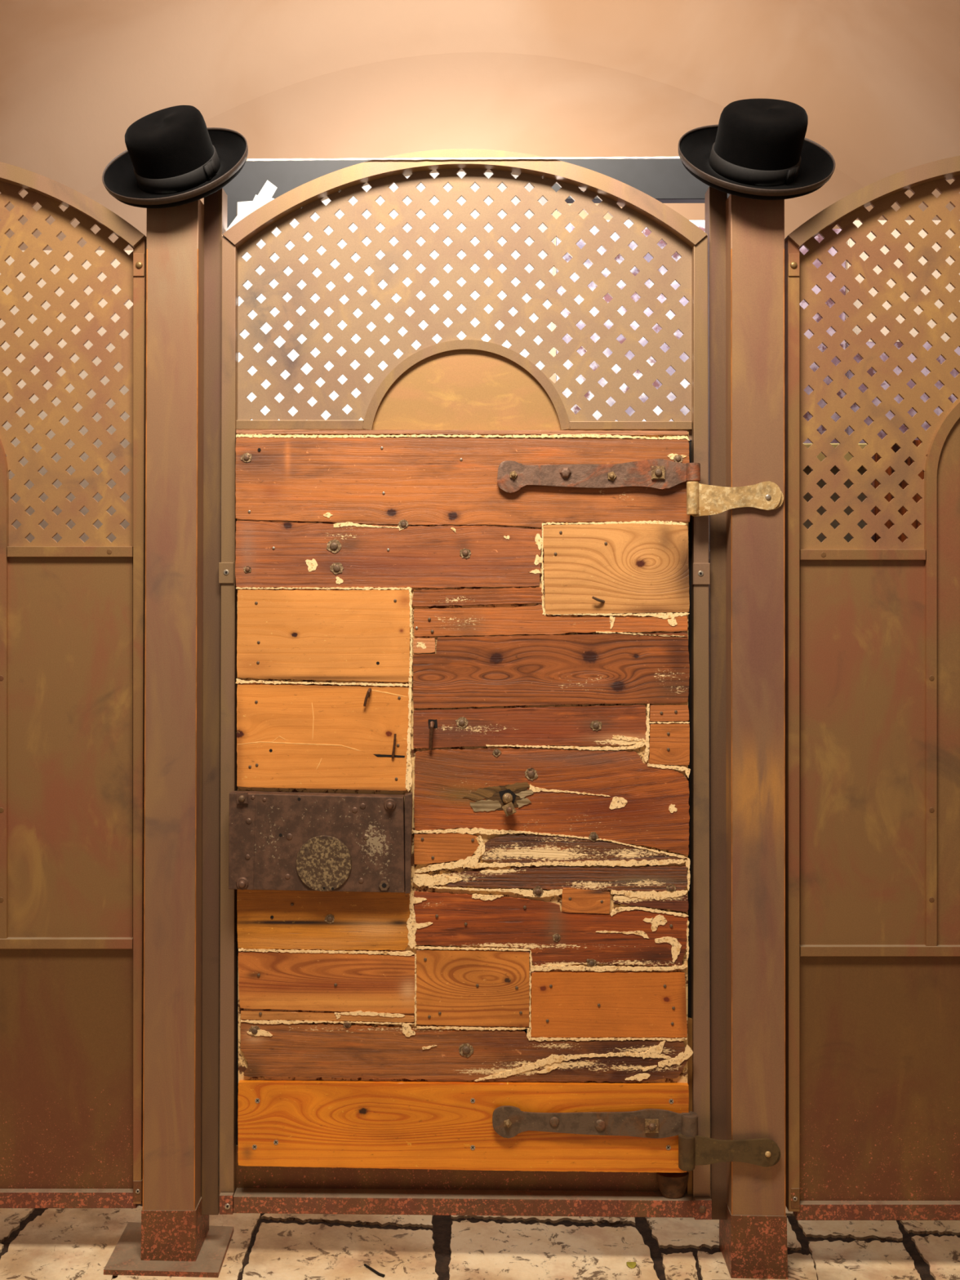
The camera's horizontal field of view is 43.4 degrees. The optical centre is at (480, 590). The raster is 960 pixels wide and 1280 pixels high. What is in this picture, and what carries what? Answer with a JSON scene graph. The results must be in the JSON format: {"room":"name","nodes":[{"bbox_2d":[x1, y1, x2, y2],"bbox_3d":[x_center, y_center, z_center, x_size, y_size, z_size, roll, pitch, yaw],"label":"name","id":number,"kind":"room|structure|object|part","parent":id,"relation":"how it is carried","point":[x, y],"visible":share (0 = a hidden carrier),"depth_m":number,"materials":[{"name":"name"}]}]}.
{"room":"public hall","nodes":[
{"label":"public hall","id":0,"kind":"room"},
{"bbox_2d":[18,52,909,382],"bbox_3d":[0.000,-0.210,4.400,5.800,3.500,0.001,0,0,0],"label":"wall","id":1,"kind":"structure","parent":0,"point":[539,105],"depth_m":4.40,"materials":[{"name":"paint"}]},
{"bbox_2d":[0,0,959,248],"bbox_3d":[0.000,-1.069,1.900,5.800,2.422,5.000,0,0,0],"label":"ceiling","id":2,"kind":"structure","parent":0,"point":[877,82],"depth_m":4.32,"materials":[{"name":"paint"}]},
{"bbox_2d":[222,158,729,228],"bbox_3d":[-0.021,-0.923,2.875,1.228,0.202,0.030,0,0,0],"label":"beam","id":3,"kind":"structure","parent":2,"relation":"attached to","point":[667,180],"depth_m":2.86,"materials":[{"name":"metal"}]},
{"bbox_2d":[245,156,679,160],"bbox_3d":[-0.035,-0.867,2.427,0.884,0.009,0.002,0,0,0],"label":"tape","id":4,"kind":"object","parent":3,"relation":"attached to","point":[551,157],"visible":0.99,"depth_m":2.43,"materials":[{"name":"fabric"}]},
{"bbox_2d":[0,1201,959,1279],"bbox_3d":[0.000,1.392,2.100,6.400,0.200,5.800,0,0,0],"label":"floor","id":5,"kind":"structure","parent":0,"point":[36,1243],"depth_m":2.49,"materials":[{"name":"stone"}]},
{"bbox_2d":[0,250,133,542],"bbox_3d":[-1.065,0.237,3.070,0.419,2.199,0.020,0,0,0],"label":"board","id":6,"kind":"object","parent":5,"relation":"on","point":[10,260],"visible":0.02,"depth_m":3.06,"materials":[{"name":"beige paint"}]},
{"bbox_2d":[103,187,233,1277],"bbox_3d":[-0.626,0.265,2.451,0.228,2.164,0.180,0,0,0],"label":"post","id":7,"kind":"object","parent":5,"relation":"on","point":[174,1237],"visible":0.88,"depth_m":2.40,"materials":[{"name":"brown wood"}]},
{"bbox_2d":[0,161,146,1208],"bbox_3d":[-1.159,0.180,2.431,0.981,2.120,0.050,0,0,0],"label":"screen","id":8,"kind":"object","parent":7,"relation":"attached to","point":[73,610],"visible":1,"depth_m":2.44,"materials":[{"name":"metal"}]},
{"bbox_3d":[-1.161,1.223,2.436,0.942,0.032,0.030,0,0,0],"label":"rail","id":9,"kind":"part","parent":8,"relation":"part of","materials":[{"name":"brown metal"}]},
{"bbox_3d":[-0.828,0.325,2.439,0.253,0.789,0.004,0,0,0],"label":"plate","id":10,"kind":"part","parent":8,"relation":"part of","materials":[{"name":"brown metal"}]},
{"bbox_3d":[-1.153,-0.783,2.431,0.971,0.194,0.050,0,0,0],"label":"arch frame","id":11,"kind":"part","parent":8,"relation":"part of","materials":[{"name":"brown metal"}]},
{"bbox_3d":[-0.686,1.203,2.421,0.017,0.040,0.008,0,0,0],"label":"bracket plate","id":12,"kind":"part","parent":8,"relation":"part of","materials":[{"name":"brown metal"}]},
{"bbox_3d":[-0.683,-0.651,2.419,0.022,0.045,0.008,0,0,0],"label":"bracket plate","id":13,"kind":"part","parent":8,"relation":"part of","materials":[{"name":"brown metal"}]},
{"bbox_3d":[-0.626,1.338,2.451,0.228,0.017,0.180,0,0,0],"label":"plate","id":14,"kind":"part","parent":7,"relation":"part of","materials":[{"name":"brown metal"}]},
{"bbox_2d":[102,105,248,208],"bbox_3d":[-0.611,-0.858,2.437,0.293,0.224,0.220,0,0,26],"label":"felt hat","id":15,"kind":"object","parent":7,"relation":"on","point":[171,157],"visible":1,"depth_m":2.38,"materials":[{"name":"fabric"}]},
{"bbox_3d":[-0.619,-0.886,2.408,0.169,0.118,0.165,-13,45,-1],"label":"crown","id":16,"kind":"part","parent":15,"relation":"part of","materials":[{"name":"black fabric"}]},
{"bbox_2d":[218,148,711,1219],"bbox_3d":[-0.030,0.187,2.446,0.991,2.151,0.057,0,0,0],"label":"door frame","id":17,"kind":"structure","parent":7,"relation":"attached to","point":[471,383],"depth_m":2.46,"materials":[{"name":"brown metal"}]},
{"bbox_3d":[-0.511,-0.035,2.437,0.030,0.042,0.012,0,0,0],"label":"bracket plate","id":18,"kind":"part","parent":17,"relation":"part of","materials":[{"name":"brown metal"}]},
{"bbox_3d":[-0.509,1.233,2.427,0.027,0.038,0.012,0,0,0],"label":"bracket plate","id":19,"kind":"part","parent":17,"relation":"part of","materials":[{"name":"brown metal"}]},
{"bbox_3d":[-0.366,-0.335,2.452,0.259,0.019,0.012,0,0,0],"label":"lattice rail","id":20,"kind":"part","parent":17,"relation":"part of","materials":[{"name":"brown metal"}]},
{"bbox_2d":[225,171,554,420],"bbox_3d":[-0.188,-0.594,2.483,0.681,0.592,0.006,0,0,0],"label":"paper sheet","id":21,"kind":"object","parent":17,"relation":"attached to","point":[243,207],"depth_m":2.49,"materials":[{"name":"white paper"}]},
{"bbox_3d":[-0.456,-0.793,2.481,0.080,0.100,0.002,0,0,0],"label":"paper strip","id":22,"kind":"part","parent":21,"relation":"part of","materials":[{"name":"white paper"}]},
{"bbox_3d":[-0.025,1.238,2.445,0.939,0.043,0.045,0,0,0],"label":"rail","id":23,"kind":"part","parent":17,"relation":"part of","materials":[{"name":"brown metal"}]},
{"bbox_3d":[-0.030,-0.792,2.453,0.976,0.193,0.045,0,0,0],"label":"arch frame","id":24,"kind":"part","parent":17,"relation":"part of","materials":[{"name":"brown metal"}]},
{"bbox_3d":[-0.028,-0.399,2.458,0.400,0.193,0.004,0,0,0],"label":"lunette plate","id":25,"kind":"part","parent":17,"relation":"part of","materials":[{"name":"brown metal"}]},
{"bbox_3d":[0.305,-0.334,2.452,0.248,0.016,0.012,0,0,0],"label":"lattice rail","id":26,"kind":"part","parent":17,"relation":"part of","materials":[{"name":"brown metal"}]},
{"bbox_2d":[656,1171,688,1198],"bbox_3d":[0.390,1.200,2.438,0.065,0.045,0.032,0,0,0],"label":"wooden peg","id":27,"kind":"object","parent":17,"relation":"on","point":[671,1185],"visible":0.95,"depth_m":2.43,"materials":[{"name":"brown wood"}]},
{"bbox_3d":[0.446,-0.033,2.437,0.034,0.043,0.012,0,0,0],"label":"bracket plate","id":28,"kind":"part","parent":17,"relation":"part of","materials":[{"name":"brown metal"}]},
{"bbox_3d":[0.448,1.242,2.427,0.034,0.039,0.012,0,0,0],"label":"bracket plate","id":29,"kind":"part","parent":17,"relation":"part of","materials":[{"name":"brown metal"}]},
{"bbox_2d":[364,1263,385,1277],"bbox_3d":[-0.211,1.349,2.394,0.059,0.007,0.008,0,0,42],"label":"twig","id":30,"kind":"object","parent":5,"relation":"on","point":[377,1273],"visible":1,"depth_m":2.39,"materials":[{"name":"brown wood"}]},
{"bbox_2d":[555,220,705,421],"bbox_3d":[0.406,0.206,3.135,0.416,2.326,0.030,0,0,0],"label":"folding screen","id":31,"kind":"object","parent":5,"relation":"on","point":[581,351],"visible":0.02,"depth_m":3.12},
{"bbox_2d":[626,1262,635,1268],"bbox_3d":[0.305,1.360,2.436,0.020,0.005,0.021,0,0,0],"label":"fallen leaf","id":32,"kind":"object","parent":5,"relation":"on","point":[631,1264],"visible":1,"depth_m":2.43,"materials":[{"name":"yellow plant"}]},
{"bbox_2d":[678,186,787,1279],"bbox_3d":[0.512,0.281,2.393,0.241,2.201,0.251,0,0,0],"label":"post","id":33,"kind":"object","parent":5,"relation":"on","point":[743,500],"visible":1,"depth_m":2.40,"materials":[{"name":"brown wood"}]},
{"bbox_2d":[228,429,700,1173],"bbox_3d":[-0.028,0.420,2.409,0.934,1.482,0.090,0,0,0],"label":"wooden door","id":34,"kind":"structure","parent":33,"relation":"attached to","point":[459,861],"depth_m":2.41,"materials":[{"name":"brown wood"}]},
{"bbox_3d":[-0.469,0.495,2.380,0.052,0.190,0.003,0,0,0],"label":"plate","id":35,"kind":"part","parent":34,"relation":"part of","materials":[{"name":"brown metal"}]},
{"bbox_2d":[485,784,527,809],"bbox_3d":[0.052,0.413,2.413,0.085,0.051,0.003,0,0,0],"label":"bolt","id":36,"kind":"object","parent":34,"relation":"attached to","point":[497,796],"depth_m":2.41,"materials":[{"name":"brown metal"}]},
{"bbox_2d":[678,98,835,199],"bbox_3d":[0.557,-0.874,2.438,0.312,0.230,0.237,0,0,7],"label":"felt hat","id":37,"kind":"object","parent":33,"relation":"on","point":[757,148],"visible":1,"depth_m":2.37,"materials":[{"name":"felt"}]},
{"bbox_3d":[0.558,-0.903,2.407,0.178,0.125,0.174,9,43,5],"label":"crown","id":38,"kind":"part","parent":37,"relation":"part of","materials":[{"name":"black fabric"}]},
{"bbox_2d":[784,155,959,1220],"bbox_3d":[1.104,0.192,2.431,0.980,2.143,0.050,0,0,0],"label":"screen","id":39,"kind":"object","parent":33,"relation":"attached to","point":[873,628],"visible":1,"depth_m":2.44,"materials":[{"name":"metal"}]},
{"bbox_3d":[0.628,-0.651,2.419,0.022,0.045,0.008,0,0,0],"label":"bracket plate","id":40,"kind":"part","parent":39,"relation":"part of","materials":[{"name":"brown metal"}]},
{"bbox_3d":[0.631,1.218,2.421,0.017,0.040,0.008,0,0,0],"label":"bracket plate","id":41,"kind":"part","parent":39,"relation":"part of","materials":[{"name":"brown metal"}]},
{"bbox_3d":[0.773,0.336,2.439,0.253,0.798,0.004,0,0,0],"label":"plate","id":42,"kind":"part","parent":39,"relation":"part of","materials":[{"name":"brown metal"}]},
{"bbox_3d":[1.099,-0.783,2.431,0.971,0.194,0.050,0,0,0],"label":"arch frame","id":43,"kind":"part","parent":39,"relation":"part of","materials":[{"name":"brown metal"}]},
{"bbox_3d":[1.106,1.248,2.436,0.942,0.032,0.030,0,0,0],"label":"rail","id":44,"kind":"part","parent":39,"relation":"part of","materials":[{"name":"brown metal"}]},
{"bbox_3d":[1.113,0.152,2.438,0.383,1.136,0.004,0,0,0],"label":"plate","id":45,"kind":"part","parent":39,"relation":"part of","materials":[{"name":"brown metal"}]},
{"bbox_2d":[799,228,845,443],"bbox_3d":[0.880,0.221,3.135,0.132,2.311,0.030,0,0,0],"label":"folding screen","id":46,"kind":"object","parent":5,"relation":"on","point":[803,250],"visible":0.02,"depth_m":3.12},
{"bbox_2d":[803,466,871,542],"bbox_3d":[0.791,0.544,2.910,0.239,1.663,0.220,0,0,0],"label":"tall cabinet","id":47,"kind":"object","parent":5,"relation":"on","point":[807,470],"visible":0.02,"depth_m":2.80,"materials":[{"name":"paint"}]},
{"bbox_2d":[803,443,867,466],"bbox_3d":[0.780,-0.313,2.890,0.237,0.051,0.220,0,0,0],"label":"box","id":48,"kind":"object","parent":47,"relation":"on","point":[820,456],"visible":0.03,"depth_m":2.78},
{"bbox_2d":[871,440,926,542],"bbox_3d":[1.055,0.506,3.050,0.181,1.748,0.200,0,0,0],"label":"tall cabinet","id":49,"kind":"object","parent":5,"relation":"on","point":[895,447],"visible":0.02,"depth_m":2.95,"materials":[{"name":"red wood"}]},
{"bbox_2d":[845,342,959,443],"bbox_3d":[1.200,0.364,3.215,0.454,2.046,0.030,0,0,0],"label":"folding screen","id":50,"kind":"object","parent":5,"relation":"on","point":[926,345],"visible":0.07,"depth_m":3.20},
{"bbox_2d":[846,220,959,342],"bbox_3d":[1.278,0.186,3.330,0.531,2.407,0.020,0,0,0],"label":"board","id":51,"kind":"object","parent":5,"relation":"on","point":[895,233],"visible":0.02,"depth_m":3.32,"materials":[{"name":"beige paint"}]}
]}

